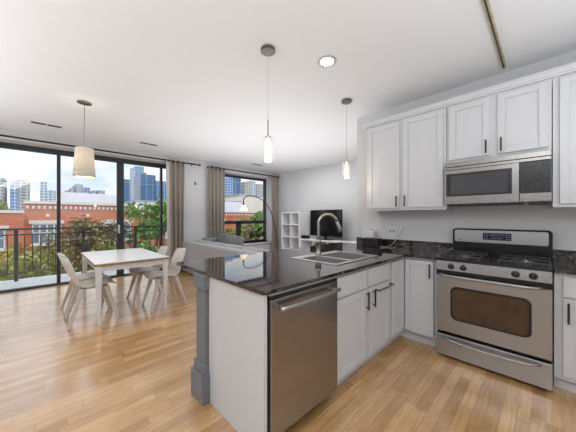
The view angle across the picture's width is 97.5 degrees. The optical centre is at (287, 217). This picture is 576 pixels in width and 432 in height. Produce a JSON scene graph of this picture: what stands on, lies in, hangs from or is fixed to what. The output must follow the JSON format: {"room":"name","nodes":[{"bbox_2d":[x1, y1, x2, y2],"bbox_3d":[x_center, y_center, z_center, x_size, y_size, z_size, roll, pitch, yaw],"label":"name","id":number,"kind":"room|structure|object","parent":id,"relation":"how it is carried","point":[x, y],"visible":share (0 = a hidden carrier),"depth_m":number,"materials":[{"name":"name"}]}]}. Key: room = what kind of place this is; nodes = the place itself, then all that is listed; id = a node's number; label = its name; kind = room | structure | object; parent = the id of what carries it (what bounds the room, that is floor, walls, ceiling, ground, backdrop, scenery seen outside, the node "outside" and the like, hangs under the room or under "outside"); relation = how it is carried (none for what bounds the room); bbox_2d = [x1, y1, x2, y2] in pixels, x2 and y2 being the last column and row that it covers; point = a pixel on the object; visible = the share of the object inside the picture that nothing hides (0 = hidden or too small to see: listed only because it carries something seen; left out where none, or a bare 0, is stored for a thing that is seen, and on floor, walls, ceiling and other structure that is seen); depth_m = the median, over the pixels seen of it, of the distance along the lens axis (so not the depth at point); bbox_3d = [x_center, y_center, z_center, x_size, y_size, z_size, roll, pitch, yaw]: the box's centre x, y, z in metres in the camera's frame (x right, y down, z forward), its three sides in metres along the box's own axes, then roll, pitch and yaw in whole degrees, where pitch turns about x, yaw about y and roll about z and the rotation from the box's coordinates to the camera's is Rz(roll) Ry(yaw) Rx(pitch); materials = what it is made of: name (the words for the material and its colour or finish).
{"room":"open-plan kitchen","nodes":[
{"label":"open-plan kitchen","id":0,"kind":"room"},
{"bbox_2d":[0,266,149,289],"bbox_3d":[-5.137,1.468,5.187,6.500,0.270,1.300,0,0,-44],"label":"floor","id":1,"kind":"structure","parent":0,"point":[9,284],"depth_m":5.33,"materials":[{"name":"concrete"}]},
{"bbox_2d":[0,225,166,281],"bbox_3d":[-5.430,0.780,5.487,6.300,1.105,0.060,0,0,-44],"label":"balcony railing","id":2,"kind":"object","parent":1,"relation":"on","point":[135,230],"visible":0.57,"depth_m":5.76,"materials":[{"name":"grey metal"}]},
{"bbox_2d":[0,128,276,250],"bbox_3d":[-3.452,-0.077,5.680,8.400,2.760,0.450,0,0,-44],"label":"wall","id":3,"kind":"structure","parent":0,"point":[196,203],"depth_m":6.38,"materials":[{"name":"grey paint"}]},
{"bbox_2d":[0,142,165,292],"bbox_3d":[-4.619,0.003,4.707,4.670,2.600,0.110,0,0,-44],"label":"door","id":4,"kind":"structure","parent":3,"relation":"in","point":[119,162],"depth_m":5.50,"materials":[{"name":"grey metal"}]},
{"bbox_2d":[0,134,200,165],"bbox_3d":[-4.203,-1.322,4.524,5.450,0.070,0.153,0,0,-44],"label":"curtain rod","id":5,"kind":"object","parent":3,"relation":"attached to","point":[2,135],"visible":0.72,"depth_m":4.90,"materials":[{"name":"black metal"}]},
{"bbox_2d":[166,159,183,270],"bbox_3d":[-2.660,-0.027,5.957,0.422,2.630,0.094,0,0,-44],"label":"curtain","id":6,"kind":"object","parent":5,"relation":"hanging from","point":[174,171],"visible":0.83,"depth_m":5.94,"materials":[{"name":"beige fabric"}]},
{"bbox_2d":[207,166,278,177],"bbox_3d":[-1.209,-1.322,7.449,2.440,0.070,0.153,0,0,-44],"label":"curtain rod","id":7,"kind":"object","parent":3,"relation":"attached to","point":[207,166],"visible":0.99,"depth_m":7.28,"materials":[{"name":"black metal"}]},
{"bbox_2d":[209,165,224,237],"bbox_3d":[-1.887,-0.027,6.712,0.463,2.630,0.096,0,0,-44],"label":"curtain","id":8,"kind":"object","parent":7,"relation":"hanging from","point":[216,175],"visible":0.7,"depth_m":6.71,"materials":[{"name":"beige fabric"}]},
{"bbox_2d":[271,175,278,250],"bbox_3d":[-0.421,-0.027,8.144,0.322,2.630,0.096,0,0,-44],"label":"curtain","id":9,"kind":"object","parent":7,"relation":"hanging from","point":[274,180],"visible":0.85,"depth_m":8.14,"materials":[{"name":"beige fabric"}]},
{"bbox_2d":[225,174,265,242],"bbox_3d":[-1.386,-0.237,7.844,1.740,2.040,0.080,0,0,-44],"label":"window","id":10,"kind":"structure","parent":3,"relation":"in","point":[238,223],"depth_m":8.07,"materials":[{"name":"grey metal"}]},
{"bbox_2d":[243,241,271,244],"bbox_3d":[-1.243,0.800,7.698,1.820,0.035,0.330,0,0,-44],"label":"sill","id":11,"kind":"structure","parent":3,"relation":"attached to","point":[260,242],"depth_m":7.85,"materials":[{"name":"white"}]},
{"bbox_2d":[249,227,264,241],"bbox_3d":[-0.956,0.549,7.990,0.658,0.468,0.180,0,0,-38],"label":"potted plant","id":12,"kind":"object","parent":11,"relation":"on","point":[260,228],"visible":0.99,"depth_m":7.93,"materials":[{"name":"green plant"}]},
{"bbox_2d":[0,0,575,172],"bbox_3d":[-0.622,-1.532,2.783,8.600,0.150,8.550,0,0,-44],"label":"ceiling","id":13,"kind":"structure","parent":0,"point":[190,79],"depth_m":2.42,"materials":[{"name":"white paint"}]},
{"bbox_2d":[30,120,61,127],"bbox_3d":[-3.786,-1.454,3.962,0.360,0.007,0.110,0,0,-44],"label":"ceiling vent","id":14,"kind":"object","parent":13,"relation":"in","point":[35,122],"visible":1,"depth_m":3.94,"materials":[{"name":"white metal"}]},
{"bbox_2d":[72,100,95,178],"bbox_3d":[-2.579,-0.982,3.198,0.231,0.950,0.231,0,0,-44],"label":"drum pendant","id":15,"kind":"object","parent":13,"relation":"hanging from","point":[84,163],"visible":1,"depth_m":3.13,"materials":[{"name":"beige fabric"}]},
{"bbox_2d":[261,44,274,158],"bbox_3d":[-0.173,-0.960,2.186,0.123,0.995,0.124,0,0,-44],"label":"pendant light","id":16,"kind":"object","parent":13,"relation":"hanging from","point":[268,50],"visible":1,"depth_m":2.18,"materials":[{"name":"silver metal"}]},
{"bbox_2d":[265,120,270,137],"bbox_3d":[-0.173,-0.769,2.186,0.048,0.155,0.048,0,0,-44],"label":"socket","id":17,"kind":"object","parent":16,"relation":"attached to","point":[267,136],"depth_m":2.18,"materials":[{"name":"silver metal"}]},
{"bbox_2d":[317,55,336,66],"bbox_3d":[0.363,-1.452,2.354,0.176,0.011,0.176,0,0,-44],"label":"recessed light","id":18,"kind":"object","parent":13,"relation":"in","point":[326,60],"visible":1,"depth_m":2.34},
{"bbox_2d":[342,98,351,176],"bbox_3d":[0.730,-0.960,3.145,0.123,0.995,0.124,0,0,-44],"label":"pendant light","id":19,"kind":"object","parent":13,"relation":"hanging from","point":[345,101],"visible":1,"depth_m":3.14,"materials":[{"name":"silver metal"}]},
{"bbox_2d":[482,0,505,68],"bbox_3d":[0.728,-1.444,1.108,3.790,0.025,0.031,0,0,-44],"label":"ceiling track","id":20,"kind":"object","parent":13,"relation":"attached to","point":[486,3],"visible":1,"depth_m":1.94,"materials":[{"name":"gold metal"}]},
{"bbox_2d":[0,270,575,431],"bbox_3d":[-0.604,1.363,2.765,8.600,0.120,8.500,0,0,-44],"label":"floor","id":21,"kind":"structure","parent":0,"point":[131,372],"depth_m":1.99,"materials":[{"name":"brown wood"}]},
{"bbox_2d":[57,252,109,317],"bbox_3d":[-2.906,0.895,3.590,0.449,0.817,0.556,0,0,44],"label":"dining chair","id":22,"kind":"object","parent":21,"relation":"on","point":[88,275],"visible":0.52,"depth_m":3.58,"materials":[{"name":"white plastic"}]},
{"bbox_2d":[61,256,118,329],"bbox_3d":[-2.526,0.895,3.222,0.556,0.817,0.449,0,0,-44],"label":"dining chair","id":23,"kind":"object","parent":21,"relation":"on","point":[80,288],"visible":0.96,"depth_m":3.20,"materials":[{"name":"white plastic"}]},
{"bbox_2d":[81,248,169,325],"bbox_3d":[-2.487,0.930,3.798,0.850,0.745,1.450,0,0,-44],"label":"dining table","id":24,"kind":"object","parent":21,"relation":"on","point":[108,260],"visible":0.94,"depth_m":3.49,"materials":[{"name":"white wood"}]},
{"bbox_2d":[127,246,168,304],"bbox_3d":[-2.249,0.895,4.092,0.556,0.817,0.449,0,0,-42],"label":"dining chair","id":25,"kind":"object","parent":21,"relation":"on","point":[140,271],"visible":0.77,"depth_m":4.06,"materials":[{"name":"white plastic"}]},
{"bbox_2d":[141,248,186,312],"bbox_3d":[-1.829,0.895,3.791,0.556,0.817,0.449,0,0,-44],"label":"dining chair","id":26,"kind":"object","parent":21,"relation":"on","point":[178,256],"visible":0.86,"depth_m":3.77,"materials":[{"name":"white plastic"}]},
{"bbox_2d":[184,268,209,405],"bbox_3d":[-0.702,0.857,1.988,0.195,0.893,0.515,0,0,-44],"label":"support post","id":27,"kind":"object","parent":21,"relation":"on","point":[200,375],"visible":0.48,"depth_m":1.79,"materials":[{"name":"grey paint"}]},
{"bbox_2d":[183,237,267,272],"bbox_3d":[-0.797,0.903,5.631,1.970,0.800,2.870,0,0,-44],"label":"sectional sofa","id":28,"kind":"object","parent":21,"relation":"on","point":[206,248],"visible":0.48,"depth_m":5.09,"materials":[{"name":"grey fabric"}]},
{"bbox_2d":[196,240,210,243],"bbox_3d":[-1.938,0.696,5.747,0.246,0.347,0.610,0,0,-44],"label":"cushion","id":29,"kind":"object","parent":28,"relation":"on","point":[197,241],"depth_m":5.64,"materials":[{"name":"grey fabric"}]},
{"bbox_2d":[202,237,216,241],"bbox_3d":[-1.907,0.683,6.203,0.420,0.360,0.240,0,0,-44],"label":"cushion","id":30,"kind":"object","parent":28,"relation":"on","point":[214,239],"depth_m":6.13,"materials":[{"name":"grey fabric"}]},
{"bbox_2d":[208,242,224,245],"bbox_3d":[-1.497,0.696,5.296,0.246,0.347,0.610,0,0,-44],"label":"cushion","id":31,"kind":"object","parent":28,"relation":"on","point":[209,243],"depth_m":5.20,"materials":[{"name":"grey fabric"}]},
{"bbox_2d":[216,233,228,242],"bbox_3d":[-1.577,0.616,6.036,0.228,0.467,0.400,0,0,-44],"label":"throw pillow","id":32,"kind":"object","parent":28,"relation":"on","point":[221,236],"visible":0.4,"depth_m":5.96,"materials":[{"name":"grey fabric"}]},
{"bbox_2d":[223,244,242,248],"bbox_3d":[-1.057,0.696,4.846,0.246,0.347,0.610,0,0,-44],"label":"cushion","id":33,"kind":"object","parent":28,"relation":"on","point":[224,245],"depth_m":4.73,"materials":[{"name":"grey fabric"}]},
{"bbox_2d":[223,235,244,245],"bbox_3d":[-1.236,0.625,5.587,0.265,0.445,0.680,0,0,-44],"label":"throw pillow","id":34,"kind":"object","parent":28,"relation":"on","point":[229,239],"visible":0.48,"depth_m":5.45,"materials":[{"name":"grey fabric"}]},
{"bbox_2d":[241,246,265,251],"bbox_3d":[-0.617,0.696,4.395,0.246,0.347,0.610,0,0,-44],"label":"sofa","id":35,"kind":"object","parent":28,"relation":"on","point":[252,249],"depth_m":4.28,"materials":[{"name":"grey fabric"}]},
{"bbox_2d":[209,277,266,431],"bbox_3d":[-0.339,0.857,1.573,0.026,0.893,0.624,0,0,-44],"label":"end panel","id":36,"kind":"object","parent":21,"relation":"on","point":[237,315],"visible":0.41,"depth_m":1.53,"materials":[{"name":"grey paint"}]},
{"bbox_2d":[239,196,276,247],"bbox_3d":[-0.702,0.364,6.933,1.452,1.878,0.320,0,0,-44],"label":"arc floor lamp","id":37,"kind":"object","parent":21,"relation":"on","point":[243,207],"visible":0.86,"depth_m":6.75,"materials":[{"name":"black"}]},
{"bbox_2d":[281,212,308,249],"bbox_3d":[0.197,0.576,7.504,0.390,1.455,0.760,0,0,-44],"label":"cube shelf","id":38,"kind":"object","parent":21,"relation":"on","point":[294,225],"visible":0.61,"depth_m":7.49,"materials":[{"name":"white wood"}]},
{"bbox_2d":[267,278,340,431],"bbox_3d":[-0.061,0.867,1.765,0.620,0.873,0.690,0,0,-44],"label":"dishwasher","id":39,"kind":"object","parent":21,"relation":"on","point":[301,322],"visible":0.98,"depth_m":1.51,"materials":[{"name":"silver metal"}]},
{"bbox_2d":[267,261,389,385],"bbox_3d":[0.221,0.857,2.135,1.540,0.893,0.714,0,0,-44],"label":"base cabinet","id":40,"kind":"object","parent":21,"relation":"on","point":[363,312],"visible":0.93,"depth_m":2.05,"materials":[{"name":"grey paint"}]},
{"bbox_2d":[176,237,452,294],"bbox_3d":[0.455,0.350,2.511,2.500,0.119,1.493,0,0,-44],"label":"countertop","id":41,"kind":"structure","parent":40,"relation":"on","point":[268,272],"depth_m":2.12,"materials":[{"name":"stone"}]},
{"bbox_2d":[315,213,341,254],"bbox_3d":[0.414,0.169,2.604,0.302,0.427,0.067,0,0,-9],"label":"faucet","id":42,"kind":"object","parent":41,"relation":"on","point":[318,241],"visible":1,"depth_m":2.58,"materials":[{"name":"silver metal"}]},
{"bbox_2d":[291,251,378,265],"bbox_3d":[0.466,0.472,2.464,0.730,0.181,0.525,0,0,-44],"label":"sink","id":43,"kind":"object","parent":41,"relation":"in","point":[335,258],"visible":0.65,"depth_m":2.48,"materials":[{"name":"silver metal"}]},
{"bbox_2d":[362,229,376,237],"bbox_3d":[1.130,0.272,3.494,0.100,0.233,0.180,0,0,-44],"label":"router","id":44,"kind":"object","parent":41,"relation":"on","point":[366,233],"visible":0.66,"depth_m":3.45,"materials":[{"name":"white plastic"}]},
{"bbox_2d":[362,237,381,247],"bbox_3d":[1.109,0.331,3.334,0.134,0.115,0.220,0,0,-44],"label":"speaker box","id":45,"kind":"object","parent":41,"relation":"on","point":[367,241],"visible":1,"depth_m":3.27,"materials":[{"name":"black plastic"}]},
{"bbox_2d":[376,283,394,291],"bbox_3d":[0.883,0.633,2.294,0.310,0.014,0.052,0,0,-44],"label":"towel bar","id":46,"kind":"object","parent":40,"relation":"attached to","point":[392,284],"visible":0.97,"depth_m":2.26,"materials":[{"name":"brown metal"}]},
{"bbox_2d":[300,238,356,246],"bbox_3d":[1.129,0.948,6.551,0.390,0.710,1.895,0,0,-44],"label":"tv stand","id":47,"kind":"object","parent":21,"relation":"on","point":[303,242],"visible":0.17,"depth_m":6.76,"materials":[{"name":"white wood"}]},
{"bbox_2d":[301,235,309,238],"bbox_3d":[0.491,0.547,7.079,0.144,0.088,0.200,0,0,-44],"label":"cable box","id":48,"kind":"object","parent":47,"relation":"on","point":[302,236],"visible":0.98,"depth_m":7.01,"materials":[{"name":"black plastic"}]},
{"bbox_2d":[310,209,342,239],"bbox_3d":[0.987,0.198,6.675,0.220,0.789,1.030,0,0,-44],"label":"television","id":49,"kind":"object","parent":47,"relation":"on","point":[328,227],"visible":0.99,"depth_m":6.63,"materials":[{"name":"black plastic"}]},
{"bbox_2d":[383,257,437,348],"bbox_3d":[1.195,0.858,2.890,0.899,0.890,0.995,0,0,-44],"label":"base cabinet","id":50,"kind":"object","parent":21,"relation":"on","point":[413,294],"visible":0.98,"depth_m":2.57,"materials":[{"name":"grey paint"}]},
{"bbox_2d":[436,228,552,390],"bbox_3d":[1.877,0.711,2.317,0.696,1.185,0.769,0,0,-44],"label":"gas range","id":51,"kind":"object","parent":21,"relation":"on","point":[494,289],"visible":1,"depth_m":2.13,"materials":[{"name":"silver metal"}]},
{"bbox_2d":[437,254,552,272],"bbox_3d":[1.869,0.395,2.312,0.535,0.027,0.764,0,0,-44],"label":"cooktop","id":52,"kind":"object","parent":51,"relation":"in","point":[488,261],"depth_m":2.18,"materials":[{"name":"black metal"}]},
{"bbox_2d":[553,270,575,392],"bbox_3d":[2.356,0.858,1.910,0.608,0.890,0.480,0,0,-44],"label":"base cabinet","id":53,"kind":"object","parent":21,"relation":"on","point":[564,285],"visible":1,"depth_m":1.86,"materials":[{"name":"grey paint"}]},
{"bbox_3d":[2.965,0.858,1.311,0.574,0.890,1.220,0,0,-44],"label":"base cabinet","id":54,"kind":"object","parent":21,"relation":"on","visible":0},
{"bbox_2d":[552,249,575,274],"bbox_3d":[2.790,0.350,1.476,0.605,0.119,1.712,0,0,-44],"label":"countertop","id":55,"kind":"structure","parent":54,"relation":"on","point":[564,261],"depth_m":2.19,"materials":[{"name":"stone"}]},
{"bbox_2d":[277,160,356,249],"bbox_3d":[1.090,-0.077,7.027,0.220,2.760,4.870,0,0,-44],"label":"wall","id":56,"kind":"structure","parent":0,"point":[327,187],"depth_m":7.13,"materials":[{"name":"grey paint"}]},
{"bbox_2d":[357,116,364,236],"bbox_3d":[1.909,-0.077,4.507,2.370,2.760,0.120,0,0,-44],"label":"wall partition","id":57,"kind":"structure","parent":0,"point":[360,131],"depth_m":3.68,"materials":[{"name":"grey paint"}]},
{"bbox_2d":[365,50,575,265],"bbox_3d":[2.397,-0.077,2.397,0.120,2.760,3.580,0,0,-44],"label":"wall","id":58,"kind":"structure","parent":0,"point":[429,225],"depth_m":2.71,"materials":[{"name":"grey paint"}]},
{"bbox_2d":[388,226,395,235],"bbox_3d":[1.380,0.183,3.347,0.009,0.120,0.115,0,0,-44],"label":"wall outlet","id":59,"kind":"object","parent":58,"relation":"attached to","point":[391,230],"visible":1,"depth_m":3.34,"materials":[{"name":"white plastic"}]},
{"bbox_2d":[400,224,405,233],"bbox_3d":[1.477,0.153,3.247,0.009,0.120,0.075,0,0,-44],"label":"wall outlet","id":60,"kind":"object","parent":58,"relation":"attached to","point":[404,226],"visible":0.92,"depth_m":3.24,"materials":[{"name":"white plastic"}]},
{"bbox_2d":[357,237,452,250],"bbox_3d":[1.438,0.340,3.279,0.020,0.097,1.218,0,0,-44],"label":"backsplash","id":61,"kind":"structure","parent":58,"relation":"attached to","point":[440,246],"depth_m":3.11,"materials":[{"name":"stone"}]},
{"bbox_2d":[367,107,453,210],"bbox_3d":[1.428,-0.621,3.043,0.364,1.077,0.902,0,0,-44],"label":"upper cabinet","id":62,"kind":"object","parent":58,"relation":"attached to","point":[407,157],"visible":1,"depth_m":2.88,"materials":[{"name":"grey paint"}]},
{"bbox_2d":[362,62,575,129],"bbox_3d":[2.011,-1.180,2.450,0.358,0.058,2.635,0,0,-44],"label":"crown molding","id":63,"kind":"structure","parent":58,"relation":"attached to","point":[568,68],"depth_m":2.39,"materials":[{"name":"grey paint"}]},
{"bbox_2d":[447,78,551,162],"bbox_3d":[2.010,-0.858,2.447,0.364,0.602,0.752,0,0,-44],"label":"upper cabinet","id":64,"kind":"object","parent":58,"relation":"attached to","point":[518,120],"visible":1,"depth_m":2.29,"materials":[{"name":"grey paint"}]},
{"bbox_2d":[445,150,551,206],"bbox_3d":[1.997,-0.329,2.434,0.401,0.437,0.752,0,0,-44],"label":"microwave","id":65,"kind":"object","parent":64,"relation":"attached to","point":[523,178],"visible":1,"depth_m":2.26,"materials":[{"name":"grey metal"}]},
{"bbox_2d":[552,72,575,207],"bbox_3d":[2.596,-0.621,1.847,0.364,1.077,0.914,0,0,-44],"label":"upper cabinet","id":66,"kind":"object","parent":58,"relation":"attached to","point":[563,86],"visible":1,"depth_m":2.03,"materials":[{"name":"grey paint"}]},
{"bbox_2d":[553,249,575,261],"bbox_3d":[3.000,0.340,1.681,0.020,0.097,1.712,0,0,-44],"label":"backsplash","id":67,"kind":"structure","parent":58,"relation":"attached to","point":[559,255],"depth_m":2.23,"materials":[{"name":"stone"}]},
{"label":"outside","id":68,"kind":"structure","parent":0,"visible":0},
{"bbox_3d":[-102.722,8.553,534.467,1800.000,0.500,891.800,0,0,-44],"label":"ground","id":69,"kind":"structure","parent":68,"visible":0},
{"bbox_2d":[0,178,6,202],"bbox_3d":[-327.090,-17.563,288.585,6.188,51.732,30.000,0,0,-44],"label":"skyscraper","id":70,"kind":"structure","parent":69,"relation":"on","point":[3,182],"depth_m":279.50,"materials":[{"name":"concrete"}]},
{"bbox_2d":[0,199,10,209],"bbox_3d":[-25.998,-0.901,22.469,2.265,1.674,2.535,0,0,-23],"label":"tree","id":71,"kind":"object","parent":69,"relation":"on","point":[3,205],"visible":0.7,"depth_m":22.33,"materials":[{"name":"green plant"}]},
{"bbox_2d":[10,183,18,209],"bbox_3d":[-305.284,-14.076,281.928,5.097,44.757,30.000,0,0,-44],"label":"skyscraper","id":72,"kind":"structure","parent":69,"relation":"on","point":[14,188],"depth_m":271.70,"materials":[{"name":"blue glass"}]},
{"bbox_2d":[12,179,29,209],"bbox_3d":[-326.851,-18.290,309.789,13.667,53.186,40.000,0,0,-44],"label":"skyscraper","id":73,"kind":"structure","parent":69,"relation":"on","point":[24,186],"depth_m":297.10,"materials":[{"name":"concrete"}]},
{"bbox_2d":[0,243,68,280],"bbox_3d":[-12.325,4.646,11.342,3.555,7.325,3.445,0,0,-21],"label":"tree","id":74,"kind":"object","parent":69,"relation":"on","point":[3,267],"visible":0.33,"depth_m":11.21,"materials":[{"name":"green plant"}]},
{"bbox_2d":[4,232,80,272],"bbox_3d":[-13.371,4.555,14.871,4.512,7.508,3.800,0,0,-44],"label":"tree","id":75,"kind":"object","parent":69,"relation":"on","point":[73,258],"visible":0.18,"depth_m":14.56,"materials":[{"name":"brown plant"}]},
{"bbox_2d":[40,182,46,200],"bbox_3d":[-323.342,-18.547,334.185,5.985,53.700,30.000,0,0,-44],"label":"skyscraper","id":76,"kind":"structure","parent":69,"relation":"on","point":[43,185],"depth_m":323.28,"materials":[{"name":"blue glass"}]},
{"bbox_2d":[22,247,80,278],"bbox_3d":[-12.396,4.943,12.743,4.250,6.732,3.722,0,0,2],"label":"tree","id":77,"kind":"object","parent":69,"relation":"on","point":[49,272],"visible":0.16,"depth_m":12.65,"materials":[{"name":"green plant"}]},
{"bbox_2d":[47,190,55,201],"bbox_3d":[-354.888,-15.333,373.267,16.653,47.272,30.000,0,0,-44],"label":"skyscraper","id":78,"kind":"structure","parent":69,"relation":"on","point":[51,194],"depth_m":364.99,"materials":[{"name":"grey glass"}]},
{"bbox_2d":[83,187,89,192],"bbox_3d":[-326.874,-19.104,400.633,16.854,54.814,30.000,0,0,-44],"label":"skyscraper","id":79,"kind":"structure","parent":69,"relation":"on","point":[85,189],"depth_m":392.82,"materials":[{"name":"blue glass"}]},
{"bbox_2d":[61,184,115,203],"bbox_3d":[-37.485,1.353,47.259,8.109,13.900,16.000,0,0,-44],"label":"building","id":80,"kind":"structure","parent":69,"relation":"on","point":[74,194],"depth_m":41.76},
{"bbox_2d":[54,215,130,260],"bbox_3d":[-13.523,4.069,17.714,4.378,8.478,4.460,0,0,-44],"label":"tree","id":81,"kind":"object","parent":69,"relation":"on","point":[79,222],"visible":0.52,"depth_m":16.90,"materials":[{"name":"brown plant"}]},
{"bbox_2d":[79,239,130,270],"bbox_3d":[-11.001,4.810,15.841,3.393,6.998,3.634,0,0,-28],"label":"tree","id":82,"kind":"object","parent":69,"relation":"on","point":[89,268],"visible":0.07,"depth_m":15.39,"materials":[{"name":"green plant"}]},
{"bbox_2d":[124,179,129,201],"bbox_3d":[-246.412,-23.714,381.378,8.224,64.034,30.000,0,0,-44],"label":"skyscraper","id":83,"kind":"structure","parent":69,"relation":"on","point":[126,181],"depth_m":369.92,"materials":[{"name":"blue glass"}]},
{"bbox_2d":[0,201,262,267],"bbox_3d":[-21.983,3.468,31.089,36.000,9.670,16.800,0,0,-44],"label":"brick building","id":84,"kind":"structure","parent":69,"relation":"on","point":[35,214],"depth_m":21.85,"materials":[{"name":"brick"}]},
{"bbox_2d":[102,239,166,255],"bbox_3d":[-9.135,4.854,15.868,4.459,6.909,3.808,0,0,-44],"label":"tree","id":85,"kind":"object","parent":69,"relation":"on","point":[149,247],"visible":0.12,"depth_m":15.50,"materials":[{"name":"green plant"}]},
{"bbox_2d":[130,166,143,200],"bbox_3d":[-274.732,-40.732,458.560,13.286,98.070,40.000,0,0,-44],"label":"skyscraper","id":86,"kind":"structure","parent":69,"relation":"on","point":[134,170],"depth_m":449.16,"materials":[{"name":"blue glass"}]},
{"bbox_2d":[134,172,154,200],"bbox_3d":[-235.055,-31.664,413.441,21.501,79.934,40.000,0,0,-44],"label":"skyscraper","id":87,"kind":"structure","parent":69,"relation":"on","point":[144,184],"depth_m":399.69,"materials":[{"name":"blue glass"}]},
{"bbox_2d":[124,199,166,249],"bbox_3d":[-10.691,3.421,19.874,4.424,9.774,5.292,0,0,-44],"label":"tree","id":88,"kind":"object","parent":69,"relation":"on","point":[154,210],"visible":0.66,"depth_m":18.76,"materials":[{"name":"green plant"}]},
{"bbox_2d":[124,200,166,209],"bbox_3d":[-30.734,2.433,55.252,7.754,11.740,14.000,0,0,-44],"label":"building","id":89,"kind":"structure","parent":69,"relation":"on","point":[131,201],"depth_m":50.80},
{"bbox_2d":[155,181,165,200],"bbox_3d":[-234.001,-27.467,456.410,18.936,71.539,40.000,0,0,-44],"label":"skyscraper","id":90,"kind":"structure","parent":69,"relation":"on","point":[157,183],"depth_m":439.29,"materials":[{"name":"blue glass"}]},
{"bbox_2d":[225,177,232,194],"bbox_3d":[-95.300,-25.239,354.251,16.776,67.084,40.000,0,0,-44],"label":"skyscraper","id":91,"kind":"structure","parent":69,"relation":"on","point":[228,180],"depth_m":340.95,"materials":[{"name":"blue glass"}]},
{"bbox_2d":[225,201,245,211],"bbox_3d":[-21.721,1.935,76.638,7.637,12.736,20.000,0,0,-44],"label":"building","id":92,"kind":"structure","parent":69,"relation":"on","point":[229,205],"depth_m":69.27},
{"bbox_2d":[233,178,240,193],"bbox_3d":[-89.978,-25.849,387.410,15.502,68.304,40.000,0,0,-44],"label":"skyscraper","id":93,"kind":"structure","parent":69,"relation":"on","point":[236,181],"depth_m":373.00,"materials":[{"name":"blue glass"}]},
{"bbox_2d":[225,228,248,237],"bbox_3d":[-5.251,4.601,23.193,3.702,7.414,4.215,0,0,11],"label":"tree","id":94,"kind":"object","parent":69,"relation":"on","point":[227,229],"visible":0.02,"depth_m":22.75,"materials":[{"name":"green plant"}]},
{"bbox_2d":[224,214,262,239],"bbox_3d":[-3.676,4.022,23.002,4.320,8.572,2.937,0,0,-44],"label":"tree","id":95,"kind":"object","parent":69,"relation":"on","point":[247,227],"visible":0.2,"depth_m":22.67,"materials":[{"name":"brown plant"}]},
{"bbox_2d":[225,193,262,211],"bbox_3d":[-17.249,0.251,89.395,9.724,16.104,20.000,0,0,-44],"label":"building","id":96,"kind":"structure","parent":69,"relation":"on","point":[253,204],"depth_m":82.24,"materials":[{"name":"white"}]},
{"bbox_2d":[241,182,251,195],"bbox_3d":[-78.761,-24.459,426.326,14.828,65.524,40.000,0,0,-44],"label":"skyscraper","id":97,"kind":"structure","parent":69,"relation":"on","point":[246,187],"depth_m":410.97,"materials":[{"name":"concrete"}]},
{"bbox_2d":[246,181,254,194],"bbox_3d":[-75.746,-30.108,485.190,10.420,76.821,30.000,0,0,-44],"label":"skyscraper","id":98,"kind":"structure","parent":69,"relation":"on","point":[252,182],"depth_m":474.87,"materials":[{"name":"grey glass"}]},
{"bbox_2d":[241,210,262,230],"bbox_3d":[-3.353,3.599,29.649,3.917,9.416,5.583,0,0,-44],"label":"tree","id":99,"kind":"object","parent":69,"relation":"on","point":[259,216],"visible":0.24,"depth_m":28.73,"materials":[{"name":"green plant"}]},
{"bbox_2d":[254,223,262,238],"bbox_3d":[-2.431,4.311,27.837,4.181,7.995,4.996,0,0,2],"label":"tree","id":100,"kind":"object","parent":69,"relation":"on","point":[261,224],"visible":0.07,"depth_m":27.32,"materials":[{"name":"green plant"}]},
{"bbox_2d":[255,184,262,196],"bbox_3d":[-72.066,-31.527,558.683,21.831,79.659,40.000,0,0,-44],"label":"skyscraper","id":101,"kind":"structure","parent":69,"relation":"on","point":[258,187],"depth_m":541.39,"materials":[{"name":"concrete"}]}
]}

